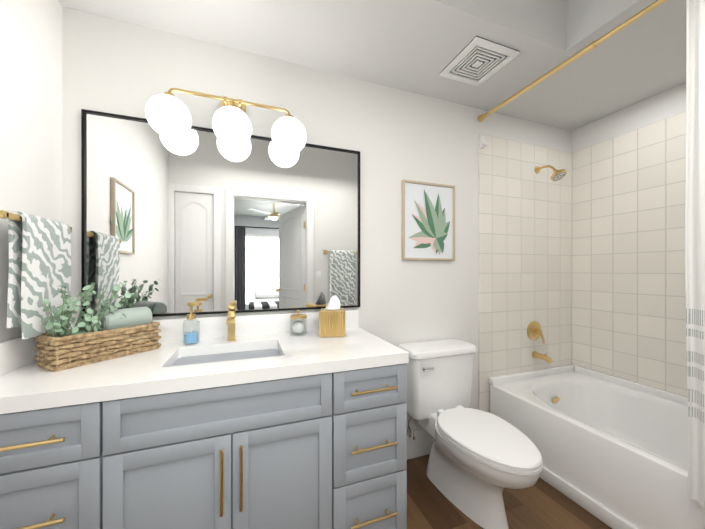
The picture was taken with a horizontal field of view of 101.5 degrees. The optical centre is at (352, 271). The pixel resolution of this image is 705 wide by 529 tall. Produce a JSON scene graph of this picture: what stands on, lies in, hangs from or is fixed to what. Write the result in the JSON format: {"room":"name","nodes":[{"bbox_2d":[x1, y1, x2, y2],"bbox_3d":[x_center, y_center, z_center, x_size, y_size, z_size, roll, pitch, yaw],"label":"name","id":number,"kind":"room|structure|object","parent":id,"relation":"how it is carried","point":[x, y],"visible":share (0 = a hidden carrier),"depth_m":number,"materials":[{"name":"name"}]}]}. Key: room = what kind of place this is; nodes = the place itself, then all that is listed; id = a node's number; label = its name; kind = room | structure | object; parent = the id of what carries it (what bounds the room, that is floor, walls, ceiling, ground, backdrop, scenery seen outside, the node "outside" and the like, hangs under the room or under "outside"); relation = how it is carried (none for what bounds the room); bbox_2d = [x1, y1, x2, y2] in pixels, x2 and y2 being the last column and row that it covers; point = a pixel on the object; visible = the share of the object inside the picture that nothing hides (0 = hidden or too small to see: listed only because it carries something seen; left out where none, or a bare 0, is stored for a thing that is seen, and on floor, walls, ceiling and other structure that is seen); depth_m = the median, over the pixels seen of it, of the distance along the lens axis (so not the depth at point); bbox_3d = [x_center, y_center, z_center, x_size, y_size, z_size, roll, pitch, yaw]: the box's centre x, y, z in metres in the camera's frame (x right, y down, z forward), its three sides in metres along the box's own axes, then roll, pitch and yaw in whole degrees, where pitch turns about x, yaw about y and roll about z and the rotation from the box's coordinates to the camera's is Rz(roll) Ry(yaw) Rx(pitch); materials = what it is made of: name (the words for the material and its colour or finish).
{"room":"bathroom","nodes":[
{"label":"bathroom","id":0,"kind":"room"},
{"bbox_2d":[0,0,61,341],"bbox_3d":[-1.031,-0.239,0.361,0.100,3.000,2.000,0,0,-20],"label":"wall","id":1,"kind":"structure","parent":0,"point":[30,107],"depth_m":1.11,"materials":[{"name":"white paint"}]},
{"bbox_2d":[0,210,71,338],"bbox_3d":[-1.187,0.013,1.073,0.093,0.434,0.403,0,0,-20],"label":"towel","id":2,"kind":"object","parent":1,"relation":"attached to","point":[39,260],"visible":0.94,"depth_m":1.02,"materials":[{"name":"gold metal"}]},
{"bbox_2d":[62,7,570,430],"bbox_3d":[0.267,-0.240,1.953,3.630,3.000,0.100,0,0,-20],"label":"wall","id":3,"kind":"structure","parent":0,"point":[395,137],"depth_m":1.83,"materials":[{"name":"white paint"}]},
{"bbox_2d":[81,109,359,319],"bbox_3d":[-0.601,-0.260,1.568,1.375,0.968,0.025,0,0,-20],"label":"mirror","id":4,"kind":"object","parent":3,"relation":"attached to","point":[210,220],"visible":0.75,"depth_m":1.52,"materials":[{"name":"black metal"}]},
{"bbox_2d":[145,88,306,154],"bbox_3d":[-0.606,-0.769,1.464,0.741,0.274,0.217,0,0,-20],"label":"sconce","id":5,"kind":"object","parent":3,"relation":"attached to","point":[168,114],"visible":1,"depth_m":1.38,"materials":[{"name":"white glass"}]},
{"bbox_2d":[407,429,433,459],"bbox_3d":[0.487,1.170,1.973,0.963,0.180,0.014,0,0,-20],"label":"baseboard","id":6,"kind":"structure","parent":3,"relation":"attached to","point":[420,445],"depth_m":1.94,"materials":[{"name":"white"}]},
{"bbox_2d":[402,179,454,260],"bbox_3d":[0.528,-0.340,1.981,0.420,0.530,0.023,0,0,-20],"label":"picture","id":7,"kind":"object","parent":3,"relation":"attached to","point":[428,221],"visible":1,"depth_m":1.97,"materials":[{"name":"white paper"}]},
{"bbox_2d":[478,133,571,412],"bbox_3d":[1.418,0.120,2.313,1.020,2.280,0.012,0,0,-20],"label":"wall tile","id":8,"kind":"structure","parent":3,"relation":"attached to","point":[524,244],"depth_m":2.28,"materials":[{"name":"beige tile"}]},
{"bbox_2d":[480,135,487,147],"bbox_3d":[0.970,-0.955,2.125,0.041,0.090,0.032,0,0,-20],"label":"curtain hook","id":9,"kind":"object","parent":8,"relation":"attached to","point":[482,144],"visible":0.94,"depth_m":2.12,"materials":[{"name":"white plastic"}]},
{"bbox_2d":[527,321,544,343],"bbox_3d":[1.475,0.487,2.288,0.156,0.171,0.074,0,0,-20],"label":"tub valve","id":10,"kind":"object","parent":8,"relation":"attached to","point":[534,331],"visible":1,"depth_m":2.30,"materials":[{"name":"gold metal"}]},
{"bbox_2d":[532,351,552,363],"bbox_3d":[1.497,0.675,2.259,0.060,0.069,0.144,0,0,-20],"label":"tub spout","id":11,"kind":"object","parent":8,"relation":"attached to","point":[537,355],"visible":1,"depth_m":2.25,"materials":[{"name":"gold metal"}]},
{"bbox_2d":[535,165,566,181],"bbox_3d":[1.534,-0.767,2.230,0.104,0.162,0.223,0,0,-20],"label":"shower head","id":12,"kind":"object","parent":8,"relation":"attached to","point":[557,175],"visible":1,"depth_m":2.18},
{"bbox_2d":[58,0,667,130],"bbox_3d":[0.389,-1.475,1.619,3.430,0.530,0.610,0,0,-20],"label":"ceiling","id":13,"kind":"structure","parent":0,"point":[416,46],"depth_m":1.52,"materials":[{"name":"white paint"}]},
{"bbox_2d":[440,36,519,86],"bbox_3d":[0.726,-1.202,1.673,0.300,0.016,0.300,0,0,-20],"label":"exhaust vent","id":14,"kind":"object","parent":13,"relation":"attached to","point":[477,61],"visible":1,"depth_m":1.65,"materials":[{"name":"white"}]},
{"bbox_2d":[406,454,611,528],"bbox_3d":[0.610,1.290,1.014,3.630,0.060,2.100,0,0,-20],"label":"floor","id":15,"kind":"structure","parent":0,"point":[541,504],"depth_m":1.52,"materials":[{"name":"brown wood"}]},
{"bbox_2d":[0,333,408,528],"bbox_3d":[-0.538,0.828,1.264,1.442,0.864,0.640,0,0,-20],"label":"bathroom vanity","id":16,"kind":"object","parent":15,"relation":"on","point":[231,420],"depth_m":1.00,"materials":[{"name":"grey paint"}]},
{"bbox_2d":[35,282,160,371],"bbox_3d":[-1.021,0.197,1.180,0.182,0.304,0.381,0,0,28],"label":"basket","id":17,"kind":"object","parent":16,"relation":"on","point":[109,332],"visible":0.98,"depth_m":1.11,"materials":[{"name":"wicker"}]},
{"bbox_2d":[42,282,130,351],"bbox_3d":[-1.024,0.182,1.111,0.235,0.275,0.225,0,0,-20],"label":"plant","id":18,"kind":"object","parent":17,"relation":"on","point":[110,329],"depth_m":1.11,"materials":[{"name":"green plant"}]},
{"bbox_2d":[183,302,201,344],"bbox_3d":[-0.774,0.249,1.394,0.084,0.200,0.074,0,0,-20],"label":"soap dispenser","id":19,"kind":"object","parent":16,"relation":"on","point":[190,337],"visible":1,"depth_m":1.38,"materials":[{"name":"clear glass"}]},
{"bbox_2d":[148,341,295,380],"bbox_3d":[-0.539,0.460,1.260,0.500,0.153,0.350,0,0,-20],"label":"sink","id":20,"kind":"object","parent":16,"relation":"in","point":[193,362],"depth_m":1.17,"materials":[{"name":"white ceramic"}]},
{"bbox_2d":[290,310,306,335],"bbox_3d":[-0.299,0.281,1.592,0.094,0.135,0.094,0,0,-20],"label":"glass jar","id":21,"kind":"object","parent":16,"relation":"on","point":[298,326],"visible":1,"depth_m":1.57,"materials":[{"name":"clear glass"}]},
{"bbox_2d":[319,296,344,336],"bbox_3d":[-0.110,0.242,1.586,0.141,0.214,0.141,0,0,-2],"label":"tissue box","id":22,"kind":"object","parent":16,"relation":"on","point":[332,319],"visible":1,"depth_m":1.52,"materials":[{"name":"beige wood"}]},
{"bbox_2d":[397,339,542,528],"bbox_3d":[0.645,0.869,1.602,0.488,0.783,0.800,0,0,-20],"label":"toilet","id":23,"kind":"object","parent":15,"relation":"on","point":[479,461],"visible":0.96,"depth_m":1.55,"materials":[{"name":"white ceramic"}]},
{"bbox_2d":[488,364,704,528],"bbox_3d":[1.700,1.028,1.606,0.948,0.465,1.508,0,0,-20],"label":"bathtub","id":24,"kind":"object","parent":15,"relation":"on","point":[612,449],"visible":0.9,"depth_m":1.73,"materials":[{"name":"white ceramic"}]},
{"bbox_2d":[566,0,685,88],"bbox_3d":[1.860,-1.475,1.145,0.990,0.530,1.290,0,0,-20],"label":"soffit","id":25,"kind":"structure","parent":0,"point":[650,46],"depth_m":1.52,"materials":[{"name":"white paint"}]},
{"bbox_2d":[571,82,685,151],"bbox_3d":[2.285,-0.240,1.572,0.100,3.000,2.000,0,0,-20],"label":"wall","id":26,"kind":"structure","parent":0,"point":[662,105],"depth_m":2.10,"materials":[{"name":"white paint"}]},
{"bbox_2d":[572,111,686,395],"bbox_3d":[2.152,-0.060,1.771,0.012,1.920,1.510,0,0,-20],"label":"wall tile","id":27,"kind":"structure","parent":26,"relation":"attached to","point":[628,265],"depth_m":2.08,"materials":[{"name":"beige tile"}]},
{"bbox_3d":[0.953,-0.239,0.074,3.630,3.000,0.100,0,0,-20],"label":"wall","id":28,"kind":"structure","parent":0,"visible":0},
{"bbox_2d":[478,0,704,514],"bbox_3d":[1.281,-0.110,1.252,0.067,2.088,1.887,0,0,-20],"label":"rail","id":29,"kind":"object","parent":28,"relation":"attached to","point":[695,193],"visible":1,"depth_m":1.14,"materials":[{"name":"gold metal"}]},
{"bbox_2d":[685,0,704,514],"bbox_3d":[1.403,-0.075,0.946,0.048,2.019,0.440,0,0,-20],"label":"shower curtain","id":30,"kind":"object","parent":29,"relation":"hanging from","point":[695,9],"depth_m":1.13,"materials":[{"name":"fabric"}]}
]}

